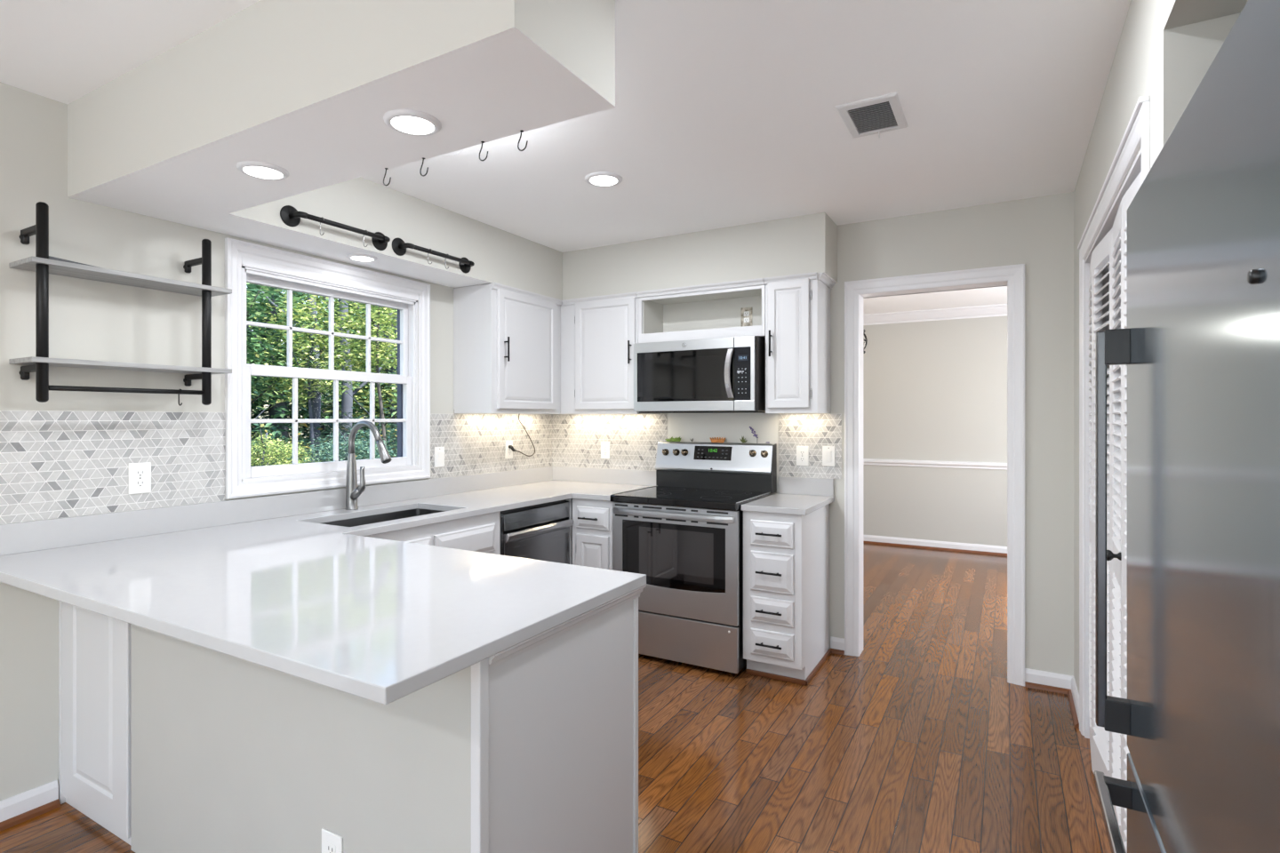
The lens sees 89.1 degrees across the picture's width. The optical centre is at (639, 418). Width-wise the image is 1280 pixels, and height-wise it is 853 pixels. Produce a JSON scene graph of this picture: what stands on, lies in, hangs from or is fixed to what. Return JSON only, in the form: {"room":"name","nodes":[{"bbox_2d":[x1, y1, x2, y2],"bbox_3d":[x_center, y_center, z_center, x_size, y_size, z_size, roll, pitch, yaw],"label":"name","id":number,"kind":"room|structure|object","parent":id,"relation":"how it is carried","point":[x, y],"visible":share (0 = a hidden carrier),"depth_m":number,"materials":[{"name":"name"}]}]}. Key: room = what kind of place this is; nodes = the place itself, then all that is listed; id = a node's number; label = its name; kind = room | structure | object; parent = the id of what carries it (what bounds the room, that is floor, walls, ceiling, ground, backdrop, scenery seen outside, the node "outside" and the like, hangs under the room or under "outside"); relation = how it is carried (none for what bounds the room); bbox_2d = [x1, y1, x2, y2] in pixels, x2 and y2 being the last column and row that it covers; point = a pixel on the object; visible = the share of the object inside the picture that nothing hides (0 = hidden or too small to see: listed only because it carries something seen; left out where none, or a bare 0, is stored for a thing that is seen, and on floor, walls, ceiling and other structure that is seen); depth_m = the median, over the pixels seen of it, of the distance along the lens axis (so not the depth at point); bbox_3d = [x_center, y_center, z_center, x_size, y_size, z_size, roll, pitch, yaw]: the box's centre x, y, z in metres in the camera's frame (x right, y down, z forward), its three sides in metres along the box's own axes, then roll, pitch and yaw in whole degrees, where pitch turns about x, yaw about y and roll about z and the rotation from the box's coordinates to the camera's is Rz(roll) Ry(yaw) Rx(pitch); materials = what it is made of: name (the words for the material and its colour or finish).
{"room":"kitchen","nodes":[
{"label":"kitchen","id":0,"kind":"room"},
{"bbox_2d":[0,81,551,801],"bbox_3d":[-1.515,0.120,3.329,0.170,3.040,10.230,0,0,29],"label":"wall","id":1,"kind":"structure","parent":0,"point":[92,320],"depth_m":2.28,"materials":[{"name":"grey paint"}]},
{"bbox_2d":[0,780,60,831],"bbox_3d":[-2.521,1.298,1.342,0.030,0.085,2.080,0,0,29],"label":"baseboard","id":2,"kind":"structure","parent":1,"relation":"attached to","point":[18,809],"depth_m":2.18,"materials":[{"name":"white paint"}]},
{"bbox_2d":[0,410,225,524],"bbox_3d":[-1.940,0.162,2.395,0.007,0.372,0.785,0,0,29],"label":"backsplash","id":3,"kind":"structure","parent":1,"relation":"attached to","point":[53,465],"depth_m":2.36,"materials":[{"name":"white tile"}]},
{"bbox_2d":[128,462,151,494],"bbox_3d":[-1.894,0.228,2.462,0.007,0.116,0.073,0,0,29],"label":"wall outlet","id":4,"kind":"object","parent":3,"relation":"attached to","point":[139,474],"visible":1,"depth_m":2.46,"materials":[{"name":"white plastic"}]},
{"bbox_2d":[135,469,145,477],"bbox_3d":[-1.892,0.208,2.461,0.002,0.029,0.034,0,0,29],"label":"receptacle","id":5,"kind":"object","parent":4,"relation":"attached to","point":[139,473],"depth_m":2.46,"materials":[{"name":"white plastic"}]},
{"bbox_2d":[135,479,145,487],"bbox_3d":[-1.892,0.247,2.461,0.002,0.029,0.034,0,0,29],"label":"receptacle","id":6,"kind":"object","parent":4,"relation":"attached to","point":[139,483],"depth_m":2.46,"materials":[{"name":"white plastic"}]},
{"bbox_2d":[8,201,231,405],"bbox_3d":[-1.854,-0.374,2.369,0.182,0.648,0.612,0,0,29],"label":"shelf","id":7,"kind":"object","parent":1,"relation":"attached to","point":[40,264],"visible":1,"depth_m":2.23,"materials":[{"name":"black metal"}]},
{"bbox_2d":[48,256,103,268],"bbox_3d":[-1.923,-0.519,2.204,0.105,0.013,0.160,0,0,29],"label":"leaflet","id":8,"kind":"object","parent":7,"relation":"on","point":[50,257],"visible":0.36,"depth_m":2.15,"materials":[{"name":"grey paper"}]},
{"bbox_2d":[177,389,182,406],"bbox_3d":[-1.736,-0.078,2.455,0.024,0.064,0.004,0,0,29],"label":"hook","id":9,"kind":"object","parent":7,"relation":"hanging from","point":[179,389],"visible":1,"depth_m":2.46,"materials":[{"name":"black metal"}]},
{"bbox_2d":[224,237,430,498],"bbox_3d":[-1.533,-0.209,3.251,0.174,1.098,1.102,0,0,29],"label":"window","id":10,"kind":"structure","parent":1,"relation":"in","point":[245,262],"depth_m":3.15,"materials":[{"name":"white paint"}]},
{"bbox_2d":[67,0,615,224],"bbox_3d":[-1.035,-0.938,1.950,2.020,0.325,0.380,0,0,29],"label":"soffit","id":11,"kind":"object","parent":1,"relation":"attached to","point":[304,88],"depth_m":1.71,"materials":[{"name":"grey paint"}]},
{"bbox_2d":[236,160,289,180],"bbox_3d":[-1.176,-0.769,2.030,0.144,0.011,0.144,0,0,29],"label":"ceiling light","id":12,"kind":"object","parent":11,"relation":"in","point":[255,169],"visible":1,"depth_m":2.01,"materials":[{"name":"white paint"}]},
{"bbox_2d":[383,168,391,185],"bbox_3d":[-0.785,-0.750,2.018,0.035,0.059,0.010,0,0,29],"label":"hook","id":13,"kind":"object","parent":11,"relation":"attached to","point":[385,168],"visible":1,"depth_m":2.02,"materials":[{"name":"black metal"}]},
{"bbox_2d":[383,109,441,135],"bbox_3d":[-0.595,-0.769,1.702,0.144,0.011,0.144,0,0,29],"label":"ceiling light","id":14,"kind":"object","parent":11,"relation":"in","point":[409,122],"visible":1,"depth_m":1.68,"materials":[{"name":"white paint"}]},
{"bbox_2d":[419,157,428,176],"bbox_3d":[-0.643,-0.750,1.938,0.035,0.059,0.010,0,0,29],"label":"hook","id":15,"kind":"object","parent":11,"relation":"attached to","point":[423,158],"visible":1,"depth_m":1.94,"materials":[{"name":"black metal"}]},
{"bbox_2d":[479,141,487,160],"bbox_3d":[-0.439,-0.750,1.823,0.035,0.059,0.010,0,0,29],"label":"hook","id":16,"kind":"object","parent":11,"relation":"attached to","point":[483,142],"visible":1,"depth_m":1.82,"materials":[{"name":"black metal"}]},
{"bbox_2d":[517,130,527,151],"bbox_3d":[-0.317,-0.750,1.754,0.035,0.059,0.010,0,0,29],"label":"hook","id":17,"kind":"object","parent":11,"relation":"attached to","point":[520,131],"visible":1,"depth_m":1.76,"materials":[{"name":"black metal"}]},
{"bbox_2d":[187,176,562,300],"bbox_3d":[-1.099,-0.938,3.588,0.300,0.325,2.410,0,0,29],"label":"soffit","id":18,"kind":"object","parent":1,"relation":"attached to","point":[499,256],"depth_m":3.21,"materials":[{"name":"grey paint"}]},
{"bbox_2d":[280,205,390,250],"bbox_3d":[-1.300,-0.831,2.850,0.074,0.086,0.524,0,0,29],"label":"rail","id":19,"kind":"object","parent":18,"relation":"attached to","point":[291,217],"visible":1,"depth_m":2.74,"materials":[{"name":"black metal"}]},
{"bbox_2d":[346,253,377,262],"bbox_3d":[-1.336,-0.769,3.127,0.136,0.011,0.136,0,0,29],"label":"ceiling light","id":20,"kind":"object","parent":18,"relation":"in","point":[358,257],"visible":1,"depth_m":3.10,"materials":[{"name":"white paint"}]},
{"bbox_2d":[392,237,474,273],"bbox_3d":[-1.030,-0.831,3.330,0.074,0.086,0.526,0,0,29],"label":"rail","id":21,"kind":"object","parent":18,"relation":"attached to","point":[399,247],"visible":1,"depth_m":3.22,"materials":[{"name":"black metal"}]},
{"bbox_2d":[428,414,551,479],"bbox_3d":[-0.921,0.162,4.201,0.007,0.372,1.151,0,0,29],"label":"backsplash","id":22,"kind":"structure","parent":1,"relation":"attached to","point":[473,444],"depth_m":4.12,"materials":[{"name":"white tile"}]},
{"bbox_2d":[434,447,444,467],"bbox_3d":[-1.159,0.226,3.762,0.011,0.116,0.073,0,0,29],"label":"wall switch","id":23,"kind":"object","parent":22,"relation":"attached to","point":[439,452],"visible":1,"depth_m":3.76,"materials":[{"name":"white plastic"}]},
{"bbox_2d":[504,440,512,458],"bbox_3d":[-0.863,0.210,4.290,0.007,0.116,0.073,0,0,29],"label":"wall outlet","id":24,"kind":"object","parent":22,"relation":"attached to","point":[508,453],"visible":0.99,"depth_m":4.28,"materials":[{"name":"white plastic"}]},
{"bbox_2d":[453,282,562,414],"bbox_3d":[-0.794,-0.400,4.072,0.353,0.748,0.663,0,0,29],"label":"upper cabinet","id":25,"kind":"object","parent":1,"relation":"attached to","point":[507,340],"visible":1,"depth_m":3.85,"materials":[{"name":"white paint"}]},
{"bbox_2d":[508,414,535,456],"bbox_3d":[-0.766,0.112,4.373,0.079,0.306,0.266,0,0,29],"label":"power cord","id":26,"kind":"object","parent":25,"relation":"hanging from","point":[511,447],"visible":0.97,"depth_m":4.37,"materials":[{"name":"brown rubber"}]},
{"bbox_2d":[0,543,1111,852],"bbox_3d":[0.534,1.370,2.259,4.750,0.060,10.380,0,0,29],"label":"floor","id":27,"kind":"structure","parent":0,"point":[921,741],"depth_m":2.61,"materials":[{"name":"brown wood"}]},
{"bbox_2d":[58,584,646,852],"bbox_3d":[-0.998,0.909,2.067,1.970,0.862,0.676,0,0,29],"label":"base cabinet","id":28,"kind":"object","parent":27,"relation":"on","point":[167,744],"visible":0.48,"depth_m":1.65,"materials":[{"name":"white paint"}]},
{"bbox_2d":[0,465,655,704],"bbox_3d":[-0.530,0.413,2.894,1.970,0.130,3.056,0,0,29],"label":"countertop","id":29,"kind":"structure","parent":28,"relation":"on","point":[263,581],"depth_m":1.82,"materials":[{"name":"stone"}]},
{"bbox_2d":[344,420,391,510],"bbox_3d":[-1.310,0.230,3.133,0.302,0.436,0.060,0,0,29],"label":"faucet","id":30,"kind":"object","parent":29,"relation":"on","point":[353,492],"visible":1,"depth_m":3.17,"materials":[{"name":"silver metal"}]},
{"bbox_2d":[322,508,445,527],"bbox_3d":[-1.182,0.575,3.047,0.399,0.193,0.712,0,0,29],"label":"sink","id":31,"kind":"object","parent":29,"relation":"in","point":[383,517],"visible":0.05,"depth_m":3.24,"materials":[{"name":"silver metal"}]},
{"bbox_2d":[321,828,343,852],"bbox_3d":[-0.726,1.035,1.530,0.073,0.116,0.007,0,0,29],"label":"wall outlet","id":32,"kind":"object","parent":28,"relation":"attached to","point":[332,843],"visible":1,"depth_m":1.53,"materials":[{"name":"white plastic"}]},
{"bbox_2d":[326,841,335,852],"bbox_3d":[-0.727,1.016,1.528,0.034,0.029,0.002,0,0,29],"label":"receptacle","id":33,"kind":"object","parent":32,"relation":"attached to","point":[331,846],"depth_m":1.53,"materials":[{"name":"white plastic"}]},
{"bbox_2d":[365,512,500,554],"bbox_3d":[-1.179,0.909,3.090,0.648,0.861,0.904,0,0,29],"label":"base cabinet","id":34,"kind":"object","parent":27,"relation":"on","point":[481,533],"visible":0.07,"depth_m":3.09,"materials":[{"name":"white paint"}]},
{"bbox_2d":[500,499,573,564],"bbox_3d":[-0.799,0.912,3.749,0.604,0.856,0.611,0,0,29],"label":"dishwasher","id":35,"kind":"object","parent":27,"relation":"on","point":[540,532],"visible":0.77,"depth_m":3.61,"materials":[{"name":"black metal"}]},
{"bbox_2d":[566,498,571,564],"bbox_3d":[-0.457,0.909,3.917,0.095,0.861,0.013,0,0,29],"label":"cabinet filler","id":36,"kind":"object","parent":27,"relation":"on","point":[570,500],"visible":0.18,"depth_m":3.89,"materials":[{"name":"white paint"}]},
{"bbox_2d":[572,498,612,569],"bbox_3d":[-0.147,0.909,4.042,0.311,0.861,0.620,0,0,29],"label":"base cabinet","id":37,"kind":"object","parent":27,"relation":"on","point":[592,526],"visible":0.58,"depth_m":3.81,"materials":[{"name":"white paint"}]},
{"bbox_2d":[610,441,776,674],"bbox_3d":[0.311,0.746,3.759,0.770,1.188,0.671,0,0,29],"label":"range","id":38,"kind":"object","parent":27,"relation":"on","point":[684,532],"visible":0.94,"depth_m":3.52,"materials":[{"name":"silver metal"}]},
{"bbox_2d":[664,436,680,441],"bbox_3d":[0.211,0.135,4.174,0.114,0.037,0.026,0,0,29],"label":"bunch","id":39,"kind":"object","parent":38,"relation":"on","point":[671,439],"visible":1,"depth_m":4.17,"materials":[{"name":"green plant"}]},
{"bbox_2d":[610,485,771,511],"bbox_3d":[0.300,0.453,3.739,0.756,0.042,0.572,0,0,29],"label":"cooktop","id":40,"kind":"object","parent":38,"relation":"in","point":[683,498],"depth_m":3.61,"materials":[{"name":"black glass"}]},
{"bbox_2d":[710,437,725,442],"bbox_3d":[0.480,0.139,4.027,0.105,0.040,0.020,0,0,29],"label":"bunch","id":41,"kind":"object","parent":38,"relation":"on","point":[716,440],"visible":1,"depth_m":4.02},
{"bbox_2d":[739,436,746,443],"bbox_3d":[0.629,0.129,3.943,0.051,0.048,0.006,0,0,29],"label":"herb sprig","id":42,"kind":"object","parent":38,"relation":"on","point":[742,440],"visible":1,"depth_m":3.94,"materials":[{"name":"green plant"}]},
{"bbox_2d":[749,426,758,439],"bbox_3d":[0.684,0.102,3.914,0.055,0.102,0.027,0,0,29],"label":"sprig","id":43,"kind":"object","parent":38,"relation":"on","point":[750,428],"visible":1,"depth_m":3.91,"materials":[{"name":"grey"}]},
{"bbox_2d":[743,504,831,685],"bbox_3d":[0.797,0.909,3.510,0.321,0.861,0.620,0,0,29],"label":"base cabinet","id":44,"kind":"object","parent":27,"relation":"on","point":[786,557],"visible":0.98,"depth_m":3.30,"materials":[{"name":"white paint"}]},
{"bbox_2d":[741,476,834,515],"bbox_3d":[0.815,0.413,3.533,0.336,0.130,0.610,0,0,29],"label":"countertop","id":45,"kind":"structure","parent":44,"relation":"on","point":[801,496],"depth_m":3.63,"materials":[{"name":"stone"}]},
{"bbox_2d":[1093,0,1279,852],"bbox_3d":[1.081,0.451,0.807,0.770,1.779,0.912,0,0,29],"label":"refrigerator","id":46,"kind":"object","parent":27,"relation":"on","point":[1199,347],"visible":1,"depth_m":0.82,"materials":[{"name":"grey metal"}]},
{"bbox_2d":[1247,269,1259,284],"bbox_3d":[0.616,-0.142,0.654,0.006,0.015,0.015,0,0,29],"label":"magnet","id":47,"kind":"object","parent":46,"relation":"attached to","point":[1253,275],"visible":1,"depth_m":0.65,"materials":[{"name":"black plastic"}]},
{"bbox_2d":[0,0,1130,314],"bbox_3d":[0.534,-1.150,2.259,4.750,0.100,10.380,0,0,29],"label":"ceiling","id":48,"kind":"structure","parent":0,"point":[724,114],"depth_m":2.29,"materials":[{"name":"white paint"}]},
{"bbox_2d":[584,171,622,186],"bbox_3d":[-0.167,-1.095,2.990,0.172,0.011,0.172,0,0,29],"label":"recessed light","id":49,"kind":"object","parent":48,"relation":"in","point":[601,179],"visible":1,"depth_m":2.97,"materials":[{"name":"white paint"}]},
{"bbox_2d":[863,329,867,353],"bbox_3d":[1.680,-0.796,5.126,0.214,0.608,0.211,0,0,-39],"label":"chandelier","id":50,"kind":"object","parent":48,"relation":"hanging from","point":[864,331],"visible":0.15,"depth_m":5.07,"materials":[{"name":"black metal"}]},
{"bbox_2d":[835,91,908,138],"bbox_3d":[0.849,-1.085,2.368,0.202,0.030,0.290,0,0,29],"label":"ceiling vent","id":51,"kind":"object","parent":48,"relation":"in","point":[884,113],"visible":1,"depth_m":2.35,"materials":[{"name":"white metal"}]},
{"bbox_2d":[552,192,1073,676],"bbox_3d":[1.134,0.120,3.781,4.000,2.440,0.120,0,0,29],"label":"wall","id":52,"kind":"structure","parent":0,"point":[1036,233],"depth_m":3.25,"materials":[{"name":"grey paint"}]},
{"bbox_2d":[552,414,667,471],"bbox_3d":[-0.229,0.162,4.477,0.942,0.372,0.007,0,0,29],"label":"backsplash","id":53,"kind":"structure","parent":52,"relation":"attached to","point":[634,439],"depth_m":4.46,"materials":[{"name":"white tile"}]},
{"bbox_2d":[600,441,609,458],"bbox_3d":[-0.238,0.222,4.473,0.073,0.116,0.007,0,0,29],"label":"wall outlet","id":54,"kind":"object","parent":53,"relation":"attached to","point":[604,445],"visible":1,"depth_m":4.47,"materials":[{"name":"white plastic"}]},
{"bbox_2d":[560,292,659,414],"bbox_3d":[-0.341,-0.400,4.335,0.883,0.748,0.346,0,0,29],"label":"upper cabinet","id":55,"kind":"object","parent":52,"relation":"attached to","point":[599,334],"visible":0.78,"depth_m":4.14,"materials":[{"name":"white paint"}]},
{"bbox_2d":[562,212,837,300],"bbox_3d":[0.306,-0.938,4.018,1.725,0.325,0.280,0,0,29],"label":"soffit","id":56,"kind":"object","parent":52,"relation":"attached to","point":[804,244],"depth_m":3.81,"materials":[{"name":"grey paint"}]},
{"bbox_2d":[635,278,765,343],"bbox_3d":[0.406,-0.616,3.930,0.812,0.317,0.317,0,0,29],"label":"upper cabinet","id":57,"kind":"object","parent":52,"relation":"attached to","point":[711,310],"visible":0.71,"depth_m":3.99,"materials":[{"name":"white paint"}]},
{"bbox_2d":[633,336,765,413],"bbox_3d":[0.382,-0.241,3.888,0.775,0.422,0.415,0,0,29],"label":"microwave","id":58,"kind":"object","parent":57,"relation":"attached to","point":[720,375],"visible":0.98,"depth_m":3.72,"materials":[{"name":"grey metal"}]},
{"bbox_2d":[740,307,751,327],"bbox_3d":[0.649,-0.615,3.958,0.073,0.116,0.007,0,0,29],"label":"wall outlet","id":59,"kind":"object","parent":57,"relation":"attached to","point":[746,313],"visible":1,"depth_m":3.96,"materials":[{"name":"white plastic"}]},
{"bbox_2d":[744,311,749,316],"bbox_3d":[0.648,-0.634,3.956,0.034,0.029,0.002,0,0,29],"label":"receptacle","id":60,"kind":"object","parent":59,"relation":"attached to","point":[746,313],"depth_m":3.95,"materials":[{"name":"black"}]},
{"bbox_2d":[744,317,749,322],"bbox_3d":[0.648,-0.596,3.956,0.034,0.029,0.002,0,0,29],"label":"receptacle","id":61,"kind":"object","parent":59,"relation":"attached to","point":[746,319],"depth_m":3.96,"materials":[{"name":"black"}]},
{"bbox_2d":[667,413,778,495],"bbox_3d":[0.505,0.214,4.062,0.739,0.492,0.006,0,0,29],"label":"panel","id":62,"kind":"object","parent":52,"relation":"attached to","point":[700,428],"visible":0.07,"depth_m":4.04,"materials":[{"name":"white"}]},
{"bbox_2d":[763,272,835,413],"bbox_3d":[0.894,-0.400,3.644,0.316,0.748,0.354,0,0,29],"label":"upper cabinet","id":63,"kind":"object","parent":52,"relation":"attached to","point":[797,307],"visible":1,"depth_m":3.53,"materials":[{"name":"white paint"}]},
{"bbox_2d":[778,414,841,479],"bbox_3d":[0.989,0.162,3.790,0.368,0.372,0.007,0,0,29],"label":"backsplash","id":64,"kind":"structure","parent":52,"relation":"attached to","point":[814,431],"depth_m":3.78,"materials":[{"name":"white tile"}]},
{"bbox_2d":[796,446,808,465],"bbox_3d":[0.950,0.222,3.803,0.073,0.116,0.007,0,0,29],"label":"wall outlet","id":65,"kind":"object","parent":64,"relation":"attached to","point":[802,452],"visible":1,"depth_m":3.80,"materials":[{"name":"white plastic"}]},
{"bbox_2d":[799,449,805,455],"bbox_3d":[0.949,0.203,3.801,0.034,0.029,0.002,0,0,29],"label":"receptacle","id":66,"kind":"object","parent":65,"relation":"attached to","point":[801,452],"depth_m":3.80,"materials":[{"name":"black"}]},
{"bbox_2d":[799,456,805,462],"bbox_3d":[0.949,0.241,3.801,0.034,0.029,0.002,0,0,29],"label":"receptacle","id":67,"kind":"object","parent":65,"relation":"attached to","point":[801,459],"depth_m":3.80,"materials":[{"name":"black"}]},
{"bbox_2d":[822,446,835,466],"bbox_3d":[1.081,0.219,3.727,0.073,0.116,0.011,0,0,29],"label":"wall switch","id":68,"kind":"object","parent":64,"relation":"attached to","point":[828,452],"visible":1,"depth_m":3.72,"materials":[{"name":"white plastic"}]},
{"bbox_2d":[830,636,844,655],"bbox_3d":[1.123,1.298,3.701,0.080,0.085,0.030,0,0,29],"label":"baseboard","id":69,"kind":"structure","parent":52,"relation":"attached to","point":[836,644],"depth_m":3.70,"materials":[{"name":"white paint"}]},
{"bbox_2d":[844,264,1024,686],"bbox_3d":[1.578,0.285,3.530,0.880,2.110,0.165,0,0,29],"label":"trim","id":70,"kind":"structure","parent":52,"relation":"attached to","point":[1012,276],"depth_m":3.42,"materials":[{"name":"white paint"}]},
{"bbox_2d":[1024,668,1073,695],"bbox_3d":[2.014,1.298,3.198,0.205,0.085,0.030,0,0,29],"label":"baseboard","id":71,"kind":"structure","parent":52,"relation":"attached to","point":[1034,679],"depth_m":3.20,"materials":[{"name":"white paint"}]},
{"bbox_2d":[863,315,1007,546],"bbox_3d":[3.149,0.120,6.640,4.500,2.440,0.120,0,0,29],"label":"wall","id":72,"kind":"structure","parent":0,"point":[933,390],"depth_m":6.63,"materials":[{"name":"grey paint"}]},
{"bbox_2d":[863,304,1007,325],"bbox_3d":[3.055,-1.048,6.575,4.400,0.105,0.085,0,0,29],"label":"trim","id":73,"kind":"structure","parent":72,"relation":"attached to","point":[1000,309],"depth_m":6.59,"materials":[{"name":"white paint"}]},
{"bbox_2d":[863,535,1007,556],"bbox_3d":[3.068,1.298,6.599,4.400,0.085,0.030,0,0,29],"label":"baseboard","id":74,"kind":"structure","parent":72,"relation":"attached to","point":[986,549],"depth_m":6.62,"materials":[{"name":"white paint"}]},
{"bbox_2d":[863,458,1007,470],"bbox_3d":[3.069,0.471,6.600,4.400,0.067,0.028,0,0,29],"label":"trim","id":75,"kind":"structure","parent":72,"relation":"attached to","point":[866,461],"depth_m":6.62,"materials":[{"name":"white paint"}]},
{"bbox_2d":[1073,0,1247,694],"bbox_3d":[0.857,0.120,0.079,0.845,2.440,6.600,0,0,29],"label":"wall","id":76,"kind":"structure","parent":0,"point":[1165,49],"depth_m":1.55,"materials":[{"name":"grey paint"}]},
{"bbox_2d":[1067,677,1079,728],"bbox_3d":[1.990,1.298,2.979,0.030,0.085,0.405,0,0,29],"label":"baseboard","id":77,"kind":"structure","parent":76,"relation":"attached to","point":[1073,696],"depth_m":2.96,"materials":[{"name":"white paint"}]},
{"bbox_2d":[1088,228,1111,777],"bbox_3d":[1.710,0.349,2.416,0.051,1.945,0.660,0,0,29],"label":"door","id":78,"kind":"structure","parent":76,"relation":"in","point":[1100,740],"depth_m":2.38,"materials":[{"name":"white paint"}]},
{"bbox_2d":[1077,95,1149,738],"bbox_3d":[1.570,0.300,2.122,0.120,2.080,1.504,0,0,29],"label":"trim","id":79,"kind":"structure","parent":76,"relation":"attached to","point":[1136,134],"depth_m":2.72,"materials":[{"name":"white paint"}]},
{"bbox_2d":[1106,171,1141,852],"bbox_3d":[1.369,0.349,1.841,0.080,1.945,0.660,0,0,29],"label":"door","id":80,"kind":"structure","parent":76,"relation":"in","point":[1118,556],"depth_m":1.88,"materials":[{"name":"white paint"}]},
{"label":"outside","id":81,"kind":"structure","parent":0,"visible":0},
{"bbox_3d":[-16.222,2.040,18.096,39.700,0.400,52.000,0,0,29],"label":"ground","id":82,"kind":"structure","parent":81,"visible":0},
{"bbox_2d":[246,290,320,463],"bbox_3d":[-4.068,-1.399,7.852,1.877,6.525,1.049,0,0,-23],"label":"bare trunk","id":83,"kind":"object","parent":82,"relation":"on","point":[316,404],"visible":0.12,"depth_m":7.98,"materials":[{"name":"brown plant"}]},
{"bbox_2d":[250,428,319,466],"bbox_3d":[-3.245,0.976,5.718,0.863,1.771,0.798,0,0,32],"label":"bush","id":84,"kind":"object","parent":82,"relation":"on","point":[264,445],"visible":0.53,"depth_m":5.71,"materials":[{"name":"green plant"}]},
{"bbox_2d":[246,283,331,434],"bbox_3d":[-7.486,-1.254,9.143,6.006,6.239,6.098,0,0,-24],"label":"tree","id":85,"kind":"object","parent":82,"relation":"on","point":[257,335],"visible":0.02,"depth_m":9.41,"materials":[{"name":"green plant"}]},
{"bbox_2d":[250,405,327,466],"bbox_3d":[-4.106,0.686,6.367,2.488,2.350,2.303,0,0,4],"label":"bush","id":86,"kind":"object","parent":82,"relation":"on","point":[264,430],"visible":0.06,"depth_m":6.66,"materials":[{"name":"green plant"}]},
{"bbox_2d":[246,282,347,411],"bbox_3d":[-4.475,-0.150,7.022,2.418,4.023,2.257,0,0,29],"label":"sapling","id":87,"kind":"object","parent":82,"relation":"on","point":[256,288],"visible":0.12,"depth_m":6.95,"materials":[{"name":"green plant"}]},
{"bbox_2d":[246,286,380,463],"bbox_3d":[-9.154,-1.350,12.428,8.736,7.713,8.869,0,0,-24],"label":"tree","id":88,"kind":"object","parent":82,"relation":"on","point":[246,286],"visible":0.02,"depth_m":12.63,"materials":[{"name":"green plant"}]},
{"bbox_2d":[246,296,386,466],"bbox_3d":[-6.354,0.089,9.371,4.914,4.338,4.989,0,0,-36],"label":"tree","id":89,"kind":"object","parent":82,"relation":"on","point":[282,415],"visible":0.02,"depth_m":9.63,"materials":[{"name":"green plant"}]},
{"bbox_2d":[248,294,389,463],"bbox_3d":[-3.644,0.232,7.216,1.500,3.261,1.473,0,0,29],"label":"tree","id":90,"kind":"object","parent":82,"relation":"on","point":[314,336],"visible":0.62,"depth_m":7.13,"materials":[{"name":"green plant"}]},
{"bbox_2d":[246,286,397,464],"bbox_3d":[-5.501,-1.231,10.100,5.543,6.192,5.460,0,0,-9],"label":"tree","id":91,"kind":"object","parent":82,"relation":"on","point":[276,406],"visible":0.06,"depth_m":9.96,"materials":[{"name":"green plant"}]},
{"bbox_2d":[247,294,396,461],"bbox_3d":[-7.554,-1.350,15.739,8.736,7.713,8.869,0,0,-6],"label":"tree","id":92,"kind":"object","parent":82,"relation":"on","point":[293,294],"visible":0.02,"depth_m":15.21,"materials":[{"name":"green plant"}]},
{"bbox_2d":[248,303,397,463],"bbox_3d":[-5.670,-0.111,11.519,4.914,4.338,4.989,0,0,-34],"label":"tree","id":93,"kind":"object","parent":82,"relation":"on","point":[323,426],"visible":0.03,"depth_m":10.95,"materials":[{"name":"green plant"}]},
{"bbox_2d":[253,324,395,463],"bbox_3d":[-5.244,0.089,13.211,4.914,4.338,4.989,0,0,37],"label":"tree","id":94,"kind":"object","parent":82,"relation":"on","point":[364,324],"visible":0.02,"depth_m":12.29,"materials":[{"name":"green plant"}]},
{"bbox_2d":[256,292,397,457],"bbox_3d":[-4.574,-1.069,11.584,5.187,5.868,5.266,0,0,35],"label":"tree","id":95,"kind":"object","parent":82,"relation":"on","point":[393,399],"visible":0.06,"depth_m":11.16,"materials":[{"name":"green plant"}]},
{"bbox_2d":[284,299,395,427],"bbox_3d":[-5.112,-1.354,14.163,6.098,6.439,6.006,0,0,-43],"label":"tree","id":96,"kind":"object","parent":82,"relation":"on","point":[324,300],"visible":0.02,"depth_m":13.33,"materials":[{"name":"green plant"}]},
{"bbox_2d":[291,384,397,463],"bbox_3d":[-3.309,0.701,8.110,2.322,2.321,2.149,0,0,-34],"label":"bush","id":97,"kind":"object","parent":82,"relation":"on","point":[378,426],"visible":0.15,"depth_m":7.96,"materials":[{"name":"green plant"}]},
{"bbox_2d":[297,425,397,463],"bbox_3d":[-2.955,0.940,6.540,1.128,1.844,1.044,0,0,-12],"label":"bush","id":98,"kind":"object","parent":82,"relation":"on","point":[345,452],"visible":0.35,"depth_m":6.48,"materials":[{"name":"green plant"}]},
{"bbox_2d":[300,296,397,446],"bbox_3d":[-2.982,0.081,7.508,1.427,3.560,1.501,0,0,29],"label":"sapling","id":99,"kind":"object","parent":82,"relation":"on","point":[378,351],"visible":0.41,"depth_m":7.41,"materials":[{"name":"green plant"}]},
{"bbox_2d":[323,296,395,460],"bbox_3d":[-4.142,-1.399,8.884,1.343,6.526,1.901,0,0,1],"label":"bare trunk","id":100,"kind":"object","parent":82,"relation":"on","point":[347,401],"visible":0.16,"depth_m":8.81,"materials":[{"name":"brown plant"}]},
{"bbox_2d":[353,302,397,457],"bbox_3d":[-3.541,-1.400,8.892,2.124,6.524,0.845,0,0,29],"label":"bare trunk","id":101,"kind":"object","parent":82,"relation":"on","point":[354,302],"visible":0.06,"depth_m":9.12,"materials":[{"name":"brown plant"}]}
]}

